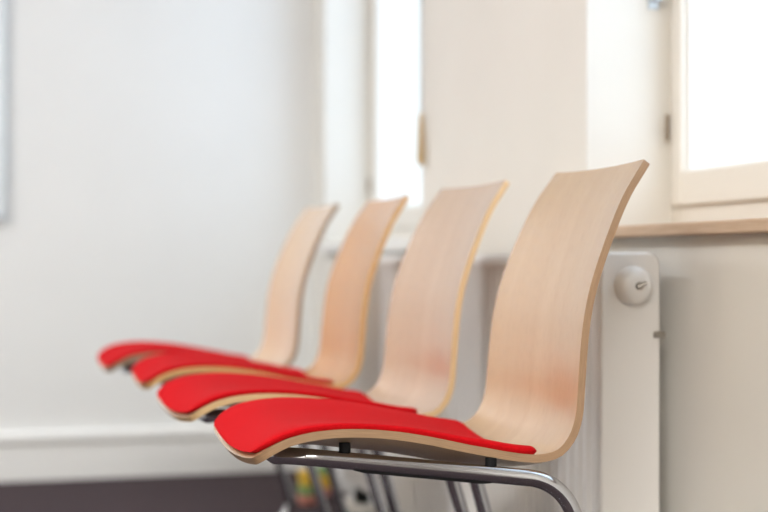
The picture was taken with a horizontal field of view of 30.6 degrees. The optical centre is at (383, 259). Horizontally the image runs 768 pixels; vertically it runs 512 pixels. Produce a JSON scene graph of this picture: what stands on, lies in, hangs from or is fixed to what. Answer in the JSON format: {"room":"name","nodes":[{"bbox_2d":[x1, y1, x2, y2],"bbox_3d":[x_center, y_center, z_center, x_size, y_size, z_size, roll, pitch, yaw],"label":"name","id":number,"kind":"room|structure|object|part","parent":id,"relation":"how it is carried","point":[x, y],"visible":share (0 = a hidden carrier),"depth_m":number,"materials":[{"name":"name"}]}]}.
{"room":"waiting room","nodes":[
{"label":"waiting room","id":0,"kind":"room"},
{"bbox_2d":[0,0,312,432],"bbox_3d":[-2.224,-0.675,4.261,4.790,2.750,0.200,0,0,-16],"label":"wall","id":1,"kind":"structure","parent":0,"point":[159,153],"depth_m":4.55,"materials":[{"name":"white paint"}]},
{"bbox_2d":[0,0,5,219],"bbox_3d":[-2.080,-0.725,4.184,1.840,1.200,0.024,0,0,-16],"label":"whiteboard","id":2,"kind":"object","parent":1,"relation":"attached to","point":[2,2],"visible":1,"depth_m":4.42,"materials":[{"name":"white ceramic"}]},
{"bbox_2d":[0,426,310,481],"bbox_3d":[-2.368,0.623,4.104,4.430,0.154,0.026,0,0,-16],"label":"baseboard","id":3,"kind":"structure","parent":1,"relation":"attached to","point":[137,452],"depth_m":4.52,"materials":[{"name":"white paint"}]},
{"bbox_2d":[0,470,351,511],"bbox_3d":[-1.380,0.750,0.655,5.090,0.100,7.600,0,0,-16],"label":"floor","id":4,"kind":"structure","parent":0,"point":[241,491],"depth_m":4.19,"materials":[{"name":"grey carpet"}]},
{"bbox_2d":[97,203,339,511],"bbox_3d":[-0.408,0.282,3.419,0.552,0.836,0.452,0,0,-17],"label":"chair","id":5,"kind":"object","parent":4,"relation":"on","point":[280,344],"visible":0.66,"depth_m":3.48,"materials":[{"name":"brown wood"}]},
{"bbox_3d":[-0.447,0.289,3.407,0.390,0.102,0.417,0,0,-17],"label":"seat frame","id":6,"kind":"part","parent":5,"relation":"part of","materials":[{"name":"silver metal"}]},
{"bbox_3d":[-0.288,0.517,3.670,0.107,0.366,0.038,0,0,-17],"label":"leg","id":7,"kind":"part","parent":5,"relation":"part of","materials":[{"name":"silver metal"}]},
{"bbox_3d":[-0.170,0.517,3.276,0.107,0.366,0.038,0,0,-17],"label":"leg","id":8,"kind":"part","parent":5,"relation":"part of","materials":[{"name":"silver metal"}]},
{"bbox_2d":[131,195,409,511],"bbox_3d":[-0.248,0.282,2.991,0.552,0.836,0.452,0,0,-16],"label":"chair","id":9,"kind":"object","parent":4,"relation":"on","point":[338,363],"visible":0.73,"depth_m":3.04,"materials":[{"name":"brown wood"}]},
{"bbox_3d":[-0.287,0.289,2.980,0.390,0.102,0.417,0,0,-15],"label":"seat frame","id":10,"kind":"part","parent":9,"relation":"part of","materials":[{"name":"beige wood"}]},
{"bbox_3d":[-0.122,0.517,3.239,0.107,0.366,0.038,0,0,-15],"label":"leg","id":11,"kind":"part","parent":9,"relation":"part of","materials":[{"name":"silver metal"}]},
{"bbox_3d":[-0.013,0.517,2.842,0.107,0.366,0.038,0,0,-15],"label":"leg","id":12,"kind":"part","parent":9,"relation":"part of","materials":[{"name":"silver metal"}]},
{"bbox_2d":[296,469,318,504],"bbox_3d":[-0.219,0.653,4.038,0.066,0.094,0.066,0,0,-16],"label":"cup stack","id":13,"kind":"object","parent":4,"relation":"on","point":[306,496],"visible":0.71,"depth_m":4.01,"materials":[{"name":"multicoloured plastic"}]},
{"bbox_2d":[297,485,314,495],"bbox_3d":[-0.219,0.661,4.038,0.064,0.026,0.064,0,0,-15],"label":"cup","id":14,"kind":"object","parent":13,"relation":"on","point":[303,490],"depth_m":4.01,"materials":[{"name":"green plastic"}]},
{"bbox_2d":[296,494,316,504],"bbox_3d":[-0.219,0.687,4.038,0.066,0.026,0.066,0,0,-15],"label":"cup","id":15,"kind":"object","parent":13,"relation":"on","point":[303,499],"depth_m":4.01,"materials":[{"name":"red plastic"}]},
{"bbox_2d":[297,469,318,486],"bbox_3d":[-0.219,0.627,4.038,0.062,0.042,0.062,0,0,-15],"label":"cup","id":16,"kind":"object","parent":13,"relation":"on","point":[303,476],"depth_m":4.01,"materials":[{"name":"yellow plastic"}]},
{"bbox_2d":[316,467,331,496],"bbox_3d":[-0.184,0.655,4.162,0.064,0.090,0.064,0,0,-16],"label":"cup stack","id":17,"kind":"object","parent":4,"relation":"on","point":[323,476],"visible":0.34,"depth_m":4.14,"materials":[{"name":"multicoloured plastic"}]},
{"bbox_2d":[316,467,327,475],"bbox_3d":[-0.184,0.623,4.162,0.057,0.026,0.057,0,0,-15],"label":"cup","id":18,"kind":"object","parent":17,"relation":"on","point":[322,470],"depth_m":4.14,"materials":[{"name":"green plastic"}]},
{"bbox_2d":[319,475,330,488],"bbox_3d":[-0.184,0.655,4.162,0.062,0.038,0.062,0,0,-15],"label":"cup","id":19,"kind":"object","parent":17,"relation":"on","point":[324,479],"depth_m":4.14,"materials":[{"name":"yellow plastic"}]},
{"bbox_2d":[323,487,331,496],"bbox_3d":[-0.184,0.687,4.162,0.064,0.026,0.064,0,0,-15],"label":"cup","id":20,"kind":"object","parent":17,"relation":"on","point":[327,490],"depth_m":4.14,"materials":[{"name":"red plastic"}]},
{"bbox_2d":[156,180,509,511],"bbox_3d":[-0.095,0.282,2.438,0.558,0.836,0.452,0,0,-18],"label":"chair","id":21,"kind":"object","parent":4,"relation":"on","point":[418,375],"visible":0.68,"depth_m":2.48,"materials":[{"name":"brown wood"}]},
{"bbox_3d":[-0.134,0.289,2.426,0.395,0.102,0.417,0,0,-18],"label":"seat frame","id":22,"kind":"part","parent":21,"relation":"part of","materials":[{"name":"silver metal"}]},
{"bbox_3d":[0.021,0.517,2.693,0.109,0.366,0.038,0,0,-18],"label":"leg","id":23,"kind":"part","parent":21,"relation":"part of","materials":[{"name":"silver metal"}]},
{"bbox_3d":[0.149,0.517,2.302,0.109,0.366,0.038,0,0,-18],"label":"leg","id":24,"kind":"part","parent":21,"relation":"part of","materials":[{"name":"silver metal"}]},
{"bbox_2d":[344,486,388,511],"bbox_3d":[-0.047,0.652,3.823,0.046,0.096,0.230,0,0,-29],"label":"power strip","id":25,"kind":"object","parent":4,"relation":"on","point":[360,502],"visible":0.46,"depth_m":3.83,"materials":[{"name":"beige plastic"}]},
{"bbox_2d":[213,159,649,511],"bbox_3d":[0.056,0.282,1.967,0.552,0.836,0.452,0,0,-16],"label":"chair","id":26,"kind":"object","parent":4,"relation":"on","point":[531,409],"visible":1,"depth_m":1.95,"materials":[{"name":"brown wood"}]},
{"bbox_3d":[0.017,0.289,1.956,0.390,0.102,0.417,0,0,-15],"label":"seat frame","id":27,"kind":"part","parent":26,"relation":"part of","materials":[{"name":"silver metal"}]},
{"bbox_3d":[0.181,0.517,2.215,0.107,0.366,0.038,0,0,-15],"label":"leg","id":28,"kind":"part","parent":26,"relation":"part of","materials":[{"name":"silver metal"}]},
{"bbox_2d":[313,0,767,511],"bbox_3d":[0.872,-0.675,1.383,0.360,2.750,7.400,0,0,-16],"label":"wall","id":29,"kind":"structure","parent":0,"point":[522,93],"depth_m":2.62,"materials":[{"name":"white paint"}]},
{"bbox_2d":[311,445,387,507],"bbox_3d":[0.717,0.623,1.222,0.026,0.154,7.172,0,0,-16],"label":"baseboard","id":30,"kind":"structure","parent":29,"relation":"attached to","point":[347,487],"depth_m":4.24,"materials":[{"name":"white paint"}]},
{"bbox_2d":[317,237,411,252],"bbox_3d":[0.020,-0.040,4.048,0.198,0.035,1.069,0,0,-16],"label":"window sill","id":31,"kind":"structure","parent":29,"relation":"attached to","point":[392,244],"depth_m":3.72,"materials":[{"name":"white paint"}]},
{"bbox_2d":[368,0,421,237],"bbox_3d":[0.111,-0.828,4.073,0.139,1.545,1.070,0,0,-16],"label":"window","id":32,"kind":"structure","parent":29,"relation":"in","point":[382,184],"depth_m":4.53,"materials":[{"name":"white paint"}]},
{"bbox_3d":[0.143,-0.828,4.082,0.073,1.545,1.070,0,0,-15],"label":"frame","id":33,"kind":"part","parent":32,"relation":"part of","materials":[{"name":"white paint"}]},
{"bbox_2d":[342,252,665,511],"bbox_3d":[0.180,0.284,2.940,0.138,0.592,1.695,0,0,-16],"label":"radiator","id":34,"kind":"object","parent":29,"relation":"attached to","point":[612,463],"visible":0.42,"depth_m":2.17,"materials":[{"name":"white metal"}]},
{"bbox_2d":[647,0,659,9],"bbox_3d":[0.495,-0.483,2.554,0.022,0.050,0.030,0,0,-16],"label":"bracket","id":35,"kind":"object","parent":29,"relation":"attached to","point":[651,4],"visible":1,"depth_m":2.56,"materials":[{"name":"silver metal"}]},
{"bbox_2d":[614,217,767,238],"bbox_3d":[0.598,-0.047,1.963,0.198,0.020,1.224,0,0,-16],"label":"window sill","id":36,"kind":"structure","parent":29,"relation":"attached to","point":[750,225],"depth_m":2.08,"materials":[{"name":"brown wood"}]},
{"bbox_2d":[665,0,767,222],"bbox_3d":[0.675,-0.828,2.062,0.139,1.545,1.074,0,0,-16],"label":"window","id":37,"kind":"structure","parent":29,"relation":"in","point":[701,190],"depth_m":2.52,"materials":[{"name":"white paint"}]}
]}

